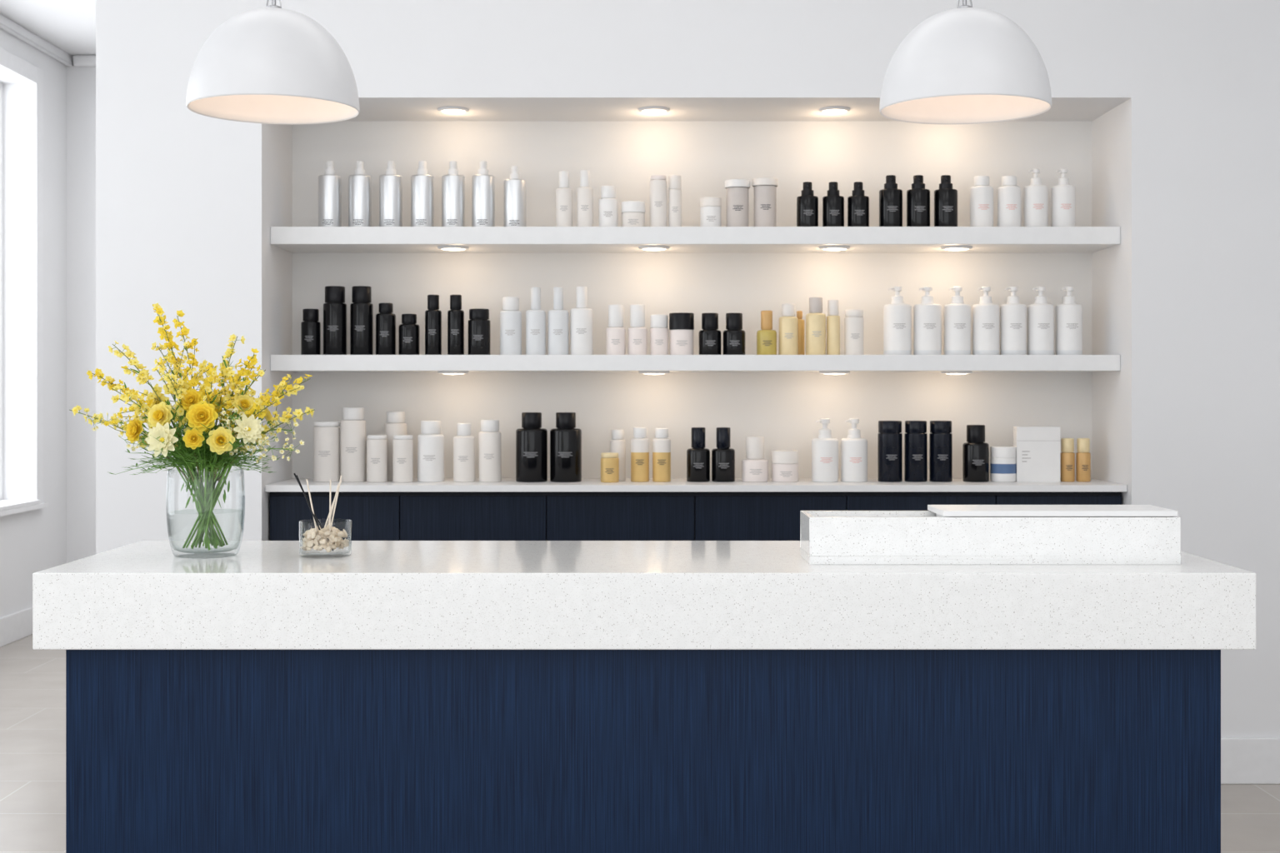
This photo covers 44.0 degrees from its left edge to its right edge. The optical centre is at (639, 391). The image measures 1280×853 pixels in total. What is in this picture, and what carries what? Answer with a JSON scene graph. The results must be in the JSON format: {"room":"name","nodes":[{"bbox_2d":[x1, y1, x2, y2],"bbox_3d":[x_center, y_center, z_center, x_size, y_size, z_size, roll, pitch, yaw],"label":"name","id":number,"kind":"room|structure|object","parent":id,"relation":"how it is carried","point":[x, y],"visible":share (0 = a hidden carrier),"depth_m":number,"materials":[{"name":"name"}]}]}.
{"room":"salon","nodes":[
{"label":"salon","id":0,"kind":"room"},
{"bbox_2d":[0,28,66,618],"bbox_3d":[-3.770,-0.340,3.900,0.300,3.560,12.200,0,0,0],"label":"wall","id":1,"kind":"structure","parent":0,"point":[35,541],"depth_m":9.45,"materials":[{"name":"paint"}]},
{"bbox_2d":[0,606,32,647],"bbox_3d":[-3.610,1.360,3.900,0.020,0.160,12.200,0,0,0],"label":"baseboard","id":2,"kind":"structure","parent":1,"relation":"attached to","point":[15,627],"depth_m":9.14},
{"bbox_2d":[0,46,48,516],"bbox_3d":[-3.717,-0.621,8.225,0.285,2.642,2.690,0,0,0],"label":"window","id":3,"kind":"structure","parent":1,"relation":"in","point":[9,61],"depth_m":9.45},
{"bbox_2d":[0,12,95,66],"bbox_3d":[-0.160,-2.085,3.900,6.920,0.070,12.200,0,0,0],"label":"trim","id":4,"kind":"structure","parent":1,"relation":"attached to","point":[9,25],"depth_m":9.52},
{"bbox_2d":[0,0,95,54],"bbox_3d":[-0.210,-2.195,4.000,7.420,0.150,12.400,0,0,0],"label":"ceiling","id":5,"kind":"structure","parent":0,"point":[70,25],"depth_m":9.00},
{"bbox_2d":[185,0,359,124],"bbox_3d":[-0.867,-1.393,3.750,0.400,1.454,0.400,0,0,-31],"label":"pendant lamp","id":6,"kind":"object","parent":5,"relation":"hanging from","point":[271,64],"visible":1,"depth_m":3.62,"materials":[{"name":"metal"}]},
{"bbox_2d":[879,0,1051,124],"bbox_3d":[0.769,-1.393,3.750,0.400,1.454,0.400,0,0,31],"label":"pendant lamp","id":7,"kind":"object","parent":5,"relation":"hanging from","point":[964,64],"visible":1,"depth_m":3.62,"materials":[{"name":"metal"}]},
{"bbox_2d":[66,65,95,563],"bbox_3d":[-0.210,-0.340,10.100,7.420,3.560,0.200,0,0,0],"label":"wall","id":8,"kind":"structure","parent":0,"point":[81,81],"depth_m":10.00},
{"bbox_2d":[95,0,292,554],"bbox_3d":[-1.695,-0.340,6.135,0.610,3.560,0.630,0,0,0],"label":"wall","id":9,"kind":"structure","parent":0,"point":[188,202],"depth_m":5.82,"materials":[{"name":"paint"}]},
{"bbox_2d":[0,635,1279,852],"bbox_3d":[-0.210,1.490,4.000,7.420,0.100,12.400,0,0,0],"label":"floor","id":10,"kind":"structure","parent":0,"point":[32,682],"depth_m":5.87,"materials":[{"name":"stone"}]},
{"bbox_2d":[32,540,1255,852],"bbox_3d":[0.009,0.915,3.771,2.629,1.050,0.741,0,0,0],"label":"reception desk","id":11,"kind":"object","parent":10,"relation":"on","point":[382,697],"depth_m":3.44,"materials":[{"name":"white stone"}]},
{"bbox_2d":[69,302,314,559],"bbox_3d":[-1.057,0.090,3.754,0.492,0.601,0.399,0,0,-38],"label":"flower arrangement","id":12,"kind":"object","parent":11,"relation":"on","point":[204,442],"visible":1,"depth_m":3.72,"materials":[{"name":"yellow plant"}]},
{"bbox_2d":[293,473,351,557],"bbox_3d":[-0.745,0.292,3.750,0.123,0.197,0.123,0,0,-41],"label":"reed diffuser","id":13,"kind":"object","parent":11,"relation":"on","point":[329,538],"visible":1,"depth_m":3.73,"materials":[{"name":"clear glass"}]},
{"bbox_2d":[800,505,1180,564],"bbox_3d":[0.799,0.330,3.664,0.838,0.121,0.204,0,0,0],"label":"counter ledge","id":14,"kind":"object","parent":11,"relation":"on","point":[942,534],"visible":1,"depth_m":3.56,"materials":[{"name":"white stone"}]},
{"bbox_2d":[265,478,1127,540],"bbox_3d":[0.208,0.893,6.123,3.194,1.093,0.516,0,0,0],"label":"storage cabinet","id":15,"kind":"object","parent":10,"relation":"on","point":[589,509],"visible":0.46,"depth_m":5.91,"materials":[{"name":"blue wood"}]},
{"bbox_2d":[313,421,339,482],"bbox_3d":[-1.207,0.231,6.100,0.100,0.231,0.100,0,0,0],"label":"bottle","id":16,"kind":"object","parent":15,"relation":"on","point":[326,434],"visible":0.97,"depth_m":6.06,"materials":[{"name":"beige plastic"}]},
{"bbox_2d":[340,407,365,482],"bbox_3d":[-1.104,0.204,6.100,0.096,0.286,0.097,0,0,0],"label":"bottle","id":17,"kind":"object","parent":15,"relation":"on","point":[352,425],"visible":1,"depth_m":6.06,"materials":[{"name":"beige plastic"}]},
{"bbox_2d":[366,435,387,482],"bbox_3d":[-1.008,0.257,6.070,0.077,0.180,0.078,0,0,0],"label":"bottle","id":18,"kind":"object","parent":15,"relation":"on","point":[377,445],"visible":1,"depth_m":6.04,"materials":[{"name":"beige plastic"}]},
{"bbox_2d":[384,411,406,480],"bbox_3d":[-0.954,0.212,6.180,0.087,0.270,0.087,0,0,0],"label":"bottle","id":19,"kind":"object","parent":15,"relation":"on","point":[395,426],"visible":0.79,"depth_m":6.14,"materials":[{"name":"beige plastic"}]},
{"bbox_2d":[392,435,413,482],"bbox_3d":[-0.909,0.257,6.070,0.077,0.180,0.078,0,0,0],"label":"bottle","id":20,"kind":"object","parent":15,"relation":"on","point":[402,445],"visible":1,"depth_m":6.04,"materials":[{"name":"beige plastic"}]},
{"bbox_2d":[417,420,444,482],"bbox_3d":[-0.806,0.230,6.100,0.103,0.234,0.103,0,0,0],"label":"bottle","id":21,"kind":"object","parent":15,"relation":"on","point":[430,442],"visible":1,"depth_m":6.06,"materials":[{"name":"white plastic"}]},
{"bbox_2d":[453,423,474,482],"bbox_3d":[-0.677,0.235,6.100,0.084,0.225,0.084,0,0,0],"label":"bottle","id":22,"kind":"object","parent":15,"relation":"on","point":[463,443],"visible":1,"depth_m":6.07,"materials":[{"name":"beige plastic"}]},
{"bbox_2d":[478,420,500,482],"bbox_3d":[-0.578,0.228,6.100,0.087,0.238,0.087,0,0,0],"label":"bottle","id":23,"kind":"object","parent":15,"relation":"on","point":[489,437],"visible":1,"depth_m":6.06,"materials":[{"name":"white plastic"}]},
{"bbox_2d":[515,412,547,482],"bbox_3d":[-0.417,0.214,6.100,0.122,0.266,0.122,0,0,0],"label":"shampoo bottle","id":24,"kind":"object","parent":15,"relation":"on","point":[531,439],"visible":1,"depth_m":6.05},
{"bbox_2d":[550,412,581,482],"bbox_3d":[-0.286,0.214,6.100,0.122,0.266,0.122,0,0,0],"label":"shampoo bottle","id":25,"kind":"object","parent":15,"relation":"on","point":[565,439],"visible":1,"depth_m":6.05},
{"bbox_2d":[600,452,619,482],"bbox_3d":[-0.116,0.291,6.060,0.071,0.112,0.071,0,0,0],"label":"jar","id":26,"kind":"object","parent":15,"relation":"on","point":[609,461],"visible":1,"depth_m":6.03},
{"bbox_2d":[610,430,625,481],"bbox_3d":[-0.087,0.247,6.150,0.061,0.199,0.061,0,0,0],"label":"bottle","id":27,"kind":"object","parent":15,"relation":"on","point":[617,444],"visible":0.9,"depth_m":6.13,"materials":[{"name":"beige plastic"}]},
{"bbox_2d":[630,427,649,482],"bbox_3d":[0.000,0.243,6.100,0.071,0.209,0.071,0,0,0],"label":"bottle","id":28,"kind":"object","parent":15,"relation":"on","point":[639,443],"visible":1,"depth_m":6.07,"materials":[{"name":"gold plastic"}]},
{"bbox_2d":[652,428,670,482],"bbox_3d":[0.084,0.244,6.100,0.071,0.206,0.071,0,0,0],"label":"bottle","id":29,"kind":"object","parent":15,"relation":"on","point":[661,443],"visible":1,"depth_m":6.07,"materials":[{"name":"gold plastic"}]},
{"bbox_2d":[686,427,709,482],"bbox_3d":[0.225,0.243,6.100,0.090,0.209,0.090,0,0,0],"label":"bottle","id":30,"kind":"object","parent":15,"relation":"on","point":[697,457],"visible":1,"depth_m":6.07,"materials":[{"name":"black plastic"}]},
{"bbox_2d":[711,427,734,482],"bbox_3d":[0.321,0.243,6.100,0.090,0.209,0.090,0,0,0],"label":"bottle","id":31,"kind":"object","parent":15,"relation":"on","point":[722,457],"visible":1,"depth_m":6.07,"materials":[{"name":"black plastic"}]},
{"bbox_2d":[741,436,768,482],"bbox_3d":[0.443,0.260,6.100,0.103,0.173,0.103,0,0,0],"label":"lotion bottle","id":32,"kind":"object","parent":15,"relation":"on","point":[754,467],"visible":1,"depth_m":6.06,"materials":[{"name":"plastic"}]},
{"bbox_2d":[770,450,799,482],"bbox_3d":[0.559,0.288,6.100,0.106,0.119,0.106,0,0,0],"label":"jar","id":33,"kind":"object","parent":15,"relation":"on","point":[784,463],"visible":1,"depth_m":6.06,"materials":[{"name":"plastic"}]},
{"bbox_2d":[811,418,838,482],"bbox_3d":[0.713,0.225,6.100,0.103,0.244,0.103,0,0,0],"label":"pump bottle","id":34,"kind":"object","parent":15,"relation":"on","point":[824,448],"visible":1,"depth_m":6.06,"materials":[{"name":"white plastic"}]},
{"bbox_2d":[840,418,867,482],"bbox_3d":[0.825,0.225,6.100,0.103,0.244,0.103,0,0,0],"label":"pump bottle","id":35,"kind":"object","parent":15,"relation":"on","point":[853,448],"visible":1,"depth_m":6.06,"materials":[{"name":"white plastic"}]},
{"bbox_2d":[877,420,902,482],"bbox_3d":[0.963,0.230,6.100,0.093,0.234,0.094,0,0,0],"label":"shampoo bottle","id":36,"kind":"object","parent":15,"relation":"on","point":[890,436],"visible":1,"depth_m":6.06,"materials":[{"name":"black plastic"}]},
{"bbox_2d":[904,420,927,482],"bbox_3d":[1.063,0.230,6.100,0.087,0.234,0.087,0,0,0],"label":"shampoo bottle","id":37,"kind":"object","parent":15,"relation":"on","point":[916,436],"visible":1,"depth_m":6.06,"materials":[{"name":"black plastic"}]},
{"bbox_2d":[929,420,952,482],"bbox_3d":[1.159,0.230,6.100,0.087,0.234,0.087,0,0,0],"label":"shampoo bottle","id":38,"kind":"object","parent":15,"relation":"on","point":[941,436],"visible":1,"depth_m":6.06,"materials":[{"name":"black plastic"}]},
{"bbox_2d":[962,425,989,482],"bbox_3d":[1.294,0.238,6.100,0.100,0.218,0.100,0,0,0],"label":"shampoo bottle","id":39,"kind":"object","parent":15,"relation":"on","point":[976,451],"visible":1,"depth_m":6.06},
{"bbox_2d":[990,446,1016,482],"bbox_3d":[1.400,0.280,6.100,0.100,0.135,0.100,0,0,0],"label":"jar","id":40,"kind":"object","parent":15,"relation":"on","point":[1002,459],"visible":1,"depth_m":6.06,"materials":[{"name":"white plastic"}]},
{"bbox_2d":[1013,426,1059,482],"bbox_3d":[1.528,0.241,6.100,0.167,0.212,0.061,0,0,0],"label":"product box","id":41,"kind":"object","parent":15,"relation":"on","point":[1037,457],"visible":0.99,"depth_m":6.07,"materials":[{"name":"white cardboard"}]},
{"bbox_2d":[1060,438,1074,481],"bbox_3d":[1.647,0.264,6.100,0.055,0.167,0.055,0,0,0],"label":"bottle","id":42,"kind":"object","parent":15,"relation":"on","point":[1067,456],"visible":1,"depth_m":6.08,"materials":[{"name":"plastic"}]},
{"bbox_2d":[1075,438,1090,481],"bbox_3d":[1.708,0.264,6.100,0.055,0.167,0.055,0,0,0],"label":"bottle","id":43,"kind":"object","parent":15,"relation":"on","point":[1082,456],"visible":1,"depth_m":6.08,"materials":[{"name":"plastic"}]},
{"bbox_2d":[261,0,1279,738],"bbox_3d":[0.955,-0.340,6.135,4.691,3.560,0.630,0,0,0],"label":"wall","id":44,"kind":"structure","parent":0,"point":[1187,167],"depth_m":5.82,"materials":[{"name":"paint"}]},
{"bbox_2d":[437,106,469,114],"bbox_3d":[-0.714,-1.074,6.060,0.120,0.014,0.120,0,0,0],"label":"recessed light","id":45,"kind":"object","parent":44,"relation":"in","point":[449,110],"visible":1,"depth_m":6.03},
{"bbox_2d":[292,121,1091,478],"bbox_3d":[0.208,-0.367,6.390,3.198,1.428,0.120,0,0,0],"label":"wall niche","id":46,"kind":"object","parent":44,"relation":"in","point":[783,408],"visible":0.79,"depth_m":6.33,"materials":[{"name":"paint"}]},
{"bbox_2d":[270,226,1120,253],"bbox_3d":[0.208,-0.587,6.140,3.196,0.066,0.380,0,0,0],"label":"display shelf","id":47,"kind":"object","parent":46,"relation":"attached to","point":[292,239],"visible":1,"depth_m":5.95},
{"bbox_2d":[318,160,341,226],"bbox_3d":[-1.194,-0.753,6.100,0.088,0.266,0.089,0,0,0],"label":"spray bottle","id":48,"kind":"object","parent":47,"relation":"on","point":[329,184],"visible":0.86,"depth_m":6.06,"materials":[{"name":"metal"}]},
{"bbox_2d":[348,160,371,226],"bbox_3d":[-1.079,-0.753,6.100,0.088,0.266,0.089,0,0,0],"label":"spray bottle","id":49,"kind":"object","parent":47,"relation":"on","point":[359,184],"visible":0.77,"depth_m":6.06,"materials":[{"name":"metal"}]},
{"bbox_2d":[379,160,402,226],"bbox_3d":[-0.960,-0.753,6.100,0.088,0.266,0.089,0,0,0],"label":"spray bottle","id":50,"kind":"object","parent":47,"relation":"on","point":[390,184],"visible":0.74,"depth_m":6.06,"materials":[{"name":"metal"}]},
{"bbox_2d":[410,160,434,226],"bbox_3d":[-0.838,-0.753,6.100,0.088,0.266,0.089,0,0,0],"label":"spray bottle","id":51,"kind":"object","parent":47,"relation":"on","point":[422,184],"visible":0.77,"depth_m":6.06,"materials":[{"name":"metal"}]},
{"bbox_2d":[441,160,464,226],"bbox_3d":[-0.719,-0.753,6.100,0.088,0.266,0.089,0,0,0],"label":"spray bottle","id":52,"kind":"object","parent":47,"relation":"on","point":[452,184],"visible":0.81,"depth_m":6.06,"materials":[{"name":"metal"}]},
{"bbox_2d":[471,160,494,226],"bbox_3d":[-0.604,-0.753,6.100,0.088,0.266,0.089,0,0,0],"label":"spray bottle","id":53,"kind":"object","parent":47,"relation":"on","point":[482,184],"visible":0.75,"depth_m":6.06,"materials":[{"name":"metal"}]},
{"bbox_2d":[503,165,525,226],"bbox_3d":[-0.482,-0.744,6.100,0.087,0.247,0.087,0,0,0],"label":"spray bottle","id":54,"kind":"object","parent":47,"relation":"on","point":[514,188],"visible":0.85,"depth_m":6.06,"materials":[{"name":"metal"}]},
{"bbox_2d":[555,170,572,226],"bbox_3d":[-0.292,-0.734,6.100,0.064,0.228,0.065,0,0,0],"label":"lotion bottle","id":55,"kind":"object","parent":47,"relation":"on","point":[563,194],"visible":0.84,"depth_m":6.08,"materials":[{"name":"beige plastic"}]},
{"bbox_2d":[576,170,593,226],"bbox_3d":[-0.212,-0.736,6.100,0.064,0.231,0.065,0,0,0],"label":"lotion bottle","id":56,"kind":"object","parent":47,"relation":"on","point":[584,193],"visible":0.87,"depth_m":6.08,"materials":[{"name":"beige plastic"}]},
{"bbox_2d":[598,185,617,226],"bbox_3d":[-0.122,-0.705,6.100,0.074,0.170,0.074,0,0,0],"label":"lotion bottle","id":57,"kind":"object","parent":47,"relation":"on","point":[607,205],"visible":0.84,"depth_m":6.07,"materials":[{"name":"white plastic"}]},
{"bbox_2d":[620,200,644,226],"bbox_3d":[-0.026,-0.675,6.100,0.093,0.109,0.093,0,0,0],"label":"jar","id":58,"kind":"object","parent":47,"relation":"on","point":[632,212],"visible":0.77,"depth_m":6.06,"materials":[{"name":"plastic"}]},
{"bbox_2d":[649,175,666,226],"bbox_3d":[0.071,-0.726,6.100,0.067,0.212,0.068,0,0,0],"label":"lotion bottle","id":59,"kind":"object","parent":47,"relation":"on","point":[657,184],"visible":0.82,"depth_m":6.07,"materials":[{"name":"beige plastic"}]},
{"bbox_2d":[668,175,681,226],"bbox_3d":[0.135,-0.726,6.100,0.051,0.212,0.052,0,0,0],"label":"lotion bottle","id":60,"kind":"object","parent":47,"relation":"on","point":[674,181],"visible":0.8,"depth_m":6.08,"materials":[{"name":"beige plastic"}]},
{"bbox_2d":[700,196,721,226],"bbox_3d":[0.273,-0.683,6.100,0.082,0.125,0.082,0,0,0],"label":"jar","id":61,"kind":"object","parent":47,"relation":"on","point":[710,210],"visible":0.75,"depth_m":6.06,"materials":[{"name":"white plastic"}]},
{"bbox_2d":[724,179,749,226],"bbox_3d":[0.376,-0.716,6.100,0.100,0.193,0.100,0,0,0],"label":"canister","id":62,"kind":"object","parent":47,"relation":"on","point":[737,190],"visible":0.77,"depth_m":6.06,"materials":[{"name":"beige plastic"}]},
{"bbox_2d":[751,177,777,226],"bbox_3d":[0.482,-0.720,6.100,0.100,0.199,0.100,0,0,0],"label":"canister","id":63,"kind":"object","parent":47,"relation":"on","point":[764,188],"visible":0.84,"depth_m":6.06,"materials":[{"name":"beige plastic"}]},
{"bbox_2d":[796,181,818,226],"bbox_3d":[0.645,-0.713,6.100,0.084,0.186,0.084,0,0,0],"label":"spray bottle","id":64,"kind":"object","parent":47,"relation":"on","point":[807,203],"visible":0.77,"depth_m":6.07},
{"bbox_2d":[822,181,844,226],"bbox_3d":[0.745,-0.713,6.100,0.084,0.186,0.084,0,0,0],"label":"spray bottle","id":65,"kind":"object","parent":47,"relation":"on","point":[832,203],"visible":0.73,"depth_m":6.07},
{"bbox_2d":[847,181,869,226],"bbox_3d":[0.841,-0.713,6.100,0.084,0.186,0.084,0,0,0],"label":"spray bottle","id":66,"kind":"object","parent":47,"relation":"on","point":[857,203],"visible":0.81,"depth_m":6.07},
{"bbox_2d":[879,175,902,226],"bbox_3d":[0.966,-0.726,6.100,0.090,0.212,0.090,0,0,0],"label":"bottle","id":67,"kind":"object","parent":47,"relation":"on","point":[890,197],"visible":0.82,"depth_m":6.06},
{"bbox_2d":[906,175,929,226],"bbox_3d":[1.072,-0.726,6.100,0.090,0.212,0.090,0,0,0],"label":"spray bottle","id":68,"kind":"object","parent":47,"relation":"on","point":[917,197],"visible":0.83,"depth_m":6.06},
{"bbox_2d":[934,175,957,226],"bbox_3d":[1.178,-0.726,6.100,0.090,0.212,0.090,0,0,0],"label":"spray bottle","id":69,"kind":"object","parent":47,"relation":"on","point":[945,197],"visible":0.79,"depth_m":6.06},
{"bbox_2d":[970,175,993,226],"bbox_3d":[1.316,-0.724,6.100,0.090,0.209,0.090,0,0,0],"label":"shampoo bottle","id":70,"kind":"object","parent":47,"relation":"on","point":[982,194],"visible":0.83,"depth_m":6.06,"materials":[{"name":"white plastic"}]},
{"bbox_2d":[997,175,1020,226],"bbox_3d":[1.422,-0.724,6.100,0.090,0.209,0.090,0,0,0],"label":"shampoo bottle","id":71,"kind":"object","parent":47,"relation":"on","point":[1009,194],"visible":0.82,"depth_m":6.06,"materials":[{"name":"white plastic"}]},
{"bbox_2d":[1024,168,1047,226],"bbox_3d":[1.525,-0.739,6.100,0.090,0.238,0.090,0,0,0],"label":"pump bottle","id":72,"kind":"object","parent":47,"relation":"on","point":[1035,194],"visible":0.84,"depth_m":6.06,"materials":[{"name":"white plastic"}]},
{"bbox_2d":[1051,168,1074,226],"bbox_3d":[1.631,-0.739,6.100,0.090,0.238,0.090,0,0,0],"label":"pump bottle","id":73,"kind":"object","parent":47,"relation":"on","point":[1062,194],"visible":0.86,"depth_m":6.06,"materials":[{"name":"white plastic"}]},
{"bbox_2d":[270,355,1120,372],"bbox_3d":[0.208,-0.108,6.140,3.196,0.060,0.380,0,0,0],"label":"display shelf","id":74,"kind":"object","parent":46,"relation":"attached to","point":[293,363],"visible":1,"depth_m":5.95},
{"bbox_2d":[300,309,320,354],"bbox_3d":[-1.268,-0.228,6.100,0.074,0.180,0.074,0,0,0],"label":"shampoo bottle","id":75,"kind":"object","parent":74,"relation":"on","point":[311,327],"visible":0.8,"depth_m":6.07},
{"bbox_2d":[323,285,346,354],"bbox_3d":[-1.175,-0.271,6.100,0.090,0.266,0.090,0,0,0],"label":"shampoo bottle","id":76,"kind":"object","parent":74,"relation":"on","point":[335,307],"visible":0.9,"depth_m":6.06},
{"bbox_2d":[350,285,373,354],"bbox_3d":[-1.072,-0.271,6.100,0.087,0.266,0.087,0,0,0],"label":"shampoo bottle","id":77,"kind":"object","parent":74,"relation":"on","point":[361,308],"visible":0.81,"depth_m":6.06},
{"bbox_2d":[375,303,395,354],"bbox_3d":[-0.979,-0.239,6.100,0.077,0.202,0.078,0,0,0],"label":"shampoo bottle","id":78,"kind":"object","parent":74,"relation":"on","point":[385,319],"visible":0.84,"depth_m":6.07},
{"bbox_2d":[398,314,419,354],"bbox_3d":[-0.889,-0.218,6.100,0.080,0.160,0.081,0,0,0],"label":"shampoo bottle","id":79,"kind":"object","parent":74,"relation":"on","point":[409,331],"visible":0.91,"depth_m":6.07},
{"bbox_2d":[425,295,441,354],"bbox_3d":[-0.796,-0.255,6.100,0.064,0.234,0.065,0,0,0],"label":"shampoo bottle","id":80,"kind":"object","parent":74,"relation":"on","point":[433,315],"visible":0.84,"depth_m":6.08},
{"bbox_2d":[447,295,464,354],"bbox_3d":[-0.710,-0.255,6.100,0.064,0.234,0.065,0,0,0],"label":"shampoo bottle","id":81,"kind":"object","parent":74,"relation":"on","point":[456,315],"visible":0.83,"depth_m":6.08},
{"bbox_2d":[467,308,489,354],"bbox_3d":[-0.620,-0.228,6.100,0.087,0.180,0.087,0,0,0],"label":"shampoo bottle","id":82,"kind":"object","parent":74,"relation":"on","point":[478,325],"visible":0.84,"depth_m":6.06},
{"bbox_2d":[500,296,521,354],"bbox_3d":[-0.498,-0.250,6.100,0.084,0.225,0.084,0,0,0],"label":"lotion bottle","id":83,"kind":"object","parent":74,"relation":"on","point":[511,316],"visible":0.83,"depth_m":6.07,"materials":[{"name":"white plastic"}]},
{"bbox_2d":[525,287,545,354],"bbox_3d":[-0.401,-0.270,6.100,0.077,0.263,0.078,0,0,0],"label":"lotion bottle","id":84,"kind":"object","parent":74,"relation":"on","point":[535,317],"visible":0.86,"depth_m":6.07,"materials":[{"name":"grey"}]},
{"bbox_2d":[547,287,568,354],"bbox_3d":[-0.315,-0.270,6.100,0.080,0.263,0.081,0,0,0],"label":"lotion bottle","id":85,"kind":"object","parent":74,"relation":"on","point":[557,318],"visible":0.89,"depth_m":6.07,"materials":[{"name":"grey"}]},
{"bbox_2d":[570,286,592,354],"bbox_3d":[-0.225,-0.271,6.100,0.087,0.266,0.087,0,0,0],"label":"lotion bottle","id":86,"kind":"object","parent":74,"relation":"on","point":[581,317],"visible":0.87,"depth_m":6.07,"materials":[{"name":"white plastic"}]},
{"bbox_2d":[605,305,624,354],"bbox_3d":[-0.093,-0.236,6.100,0.074,0.196,0.074,0,0,0],"label":"bottle","id":87,"kind":"object","parent":74,"relation":"on","point":[615,333],"visible":0.92,"depth_m":6.07,"materials":[{"name":"plastic"}]},
{"bbox_2d":[627,305,646,354],"bbox_3d":[-0.010,-0.236,6.100,0.074,0.196,0.074,0,0,0],"label":"bottle","id":88,"kind":"object","parent":74,"relation":"on","point":[637,333],"visible":0.84,"depth_m":6.07,"materials":[{"name":"plastic"}]},
{"bbox_2d":[650,315,668,354],"bbox_3d":[0.074,-0.217,6.100,0.071,0.157,0.071,0,0,0],"label":"bottle","id":89,"kind":"object","parent":74,"relation":"on","point":[658,323],"visible":0.85,"depth_m":6.07,"materials":[{"name":"plastic"}]},
{"bbox_2d":[669,312,694,354],"bbox_3d":[0.161,-0.220,6.100,0.096,0.164,0.096,0,0,0],"label":"jar","id":90,"kind":"object","parent":74,"relation":"on","point":[681,324],"visible":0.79,"depth_m":6.06,"materials":[{"name":"plastic"}]},
{"bbox_2d":[698,313,720,354],"bbox_3d":[0.270,-0.220,6.100,0.087,0.164,0.087,0,0,0],"label":"bottle","id":91,"kind":"object","parent":74,"relation":"on","point":[709,338],"visible":0.84,"depth_m":6.07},
{"bbox_2d":[722,313,744,354],"bbox_3d":[0.363,-0.220,6.100,0.087,0.164,0.087,0,0,0],"label":"bottle","id":92,"kind":"object","parent":74,"relation":"on","point":[733,338],"visible":0.86,"depth_m":6.07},
{"bbox_2d":[756,310,776,354],"bbox_3d":[0.488,-0.225,6.100,0.077,0.173,0.078,0,0,0],"label":"oil bottle","id":93,"kind":"object","parent":74,"relation":"on","point":[766,337],"visible":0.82,"depth_m":6.07,"materials":[{"name":"glass"}]},
{"bbox_2d":[778,304,798,354],"bbox_3d":[0.572,-0.237,6.100,0.074,0.199,0.074,0,0,0],"label":"oil bottle","id":94,"kind":"object","parent":74,"relation":"on","point":[787,322],"visible":0.87,"depth_m":6.07,"materials":[{"name":"beige plastic"}]},
{"bbox_2d":[796,310,804,354],"bbox_3d":[0.623,-0.226,6.180,0.038,0.177,0.038,0,0,0],"label":"oil bottle","id":95,"kind":"object","parent":74,"relation":"on","point":[799,313],"visible":0.69,"depth_m":6.16,"materials":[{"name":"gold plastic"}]},
{"bbox_2d":[805,297,825,354],"bbox_3d":[0.677,-0.250,6.100,0.077,0.225,0.078,0,0,0],"label":"oil bottle","id":96,"kind":"object","parent":74,"relation":"on","point":[815,319],"visible":0.85,"depth_m":6.07,"materials":[{"name":"beige plastic"}]},
{"bbox_2d":[826,300,839,354],"bbox_3d":[0.745,-0.246,6.100,0.051,0.215,0.051,0,0,0],"label":"oil bottle","id":97,"kind":"object","parent":74,"relation":"on","point":[832,319],"visible":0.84,"depth_m":6.08,"materials":[{"name":"beige plastic"}]},
{"bbox_2d":[844,310,864,354],"bbox_3d":[0.825,-0.226,6.100,0.074,0.177,0.074,0,0,0],"label":"lotion bottle","id":98,"kind":"object","parent":74,"relation":"on","point":[853,320],"visible":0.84,"depth_m":6.07,"materials":[{"name":"beige plastic"}]},
{"bbox_2d":[883,286,911,354],"bbox_3d":[0.992,-0.271,6.100,0.106,0.266,0.106,0,0,0],"label":"pump bottle","id":99,"kind":"object","parent":74,"relation":"on","point":[897,315],"visible":0.88,"depth_m":6.06,"materials":[{"name":"white plastic"}]},
{"bbox_2d":[913,286,941,354],"bbox_3d":[1.108,-0.271,6.100,0.106,0.266,0.106,0,0,0],"label":"pump bottle","id":100,"kind":"object","parent":74,"relation":"on","point":[927,315],"visible":0.9,"depth_m":6.06,"materials":[{"name":"white plastic"}]},
{"bbox_2d":[944,286,970,354],"bbox_3d":[1.223,-0.271,6.100,0.103,0.266,0.103,0,0,0],"label":"pump bottle","id":101,"kind":"object","parent":74,"relation":"on","point":[957,314],"visible":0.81,"depth_m":6.06,"materials":[{"name":"white plastic"}]},
{"bbox_2d":[972,286,999,354],"bbox_3d":[1.332,-0.271,6.100,0.103,0.266,0.103,0,0,0],"label":"pump bottle","id":102,"kind":"object","parent":74,"relation":"on","point":[985,314],"visible":0.86,"depth_m":6.06,"materials":[{"name":"white plastic"}]},
{"bbox_2d":[1000,286,1026,354],"bbox_3d":[1.438,-0.271,6.100,0.100,0.266,0.100,0,0,0],"label":"pump bottle","id":103,"kind":"object","parent":74,"relation":"on","point":[1012,314],"visible":0.86,"depth_m":6.06,"materials":[{"name":"white plastic"}]},
{"bbox_2d":[1027,286,1054,354],"bbox_3d":[1.544,-0.271,6.100,0.100,0.266,0.100,0,0,0],"label":"pump bottle","id":104,"kind":"object","parent":74,"relation":"on","point":[1040,314],"visible":0.89,"depth_m":6.06,"materials":[{"name":"white plastic"}]},
{"bbox_2d":[1055,286,1082,354],"bbox_3d":[1.653,-0.271,6.100,0.100,0.266,0.100,0,0,0],"label":"pump bottle","id":105,"kind":"object","parent":74,"relation":"on","point":[1068,314],"visible":0.9,"depth_m":6.06,"materials":[{"name":"white plastic"}]},
{"bbox_2d":[1220,738,1279,784],"bbox_3d":[0.639,1.356,6.126,5.322,0.168,0.648,0,0,0],"label":"baseboard","id":106,"kind":"structure","parent":44,"relation":"attached to","point":[1243,761],"depth_m":5.80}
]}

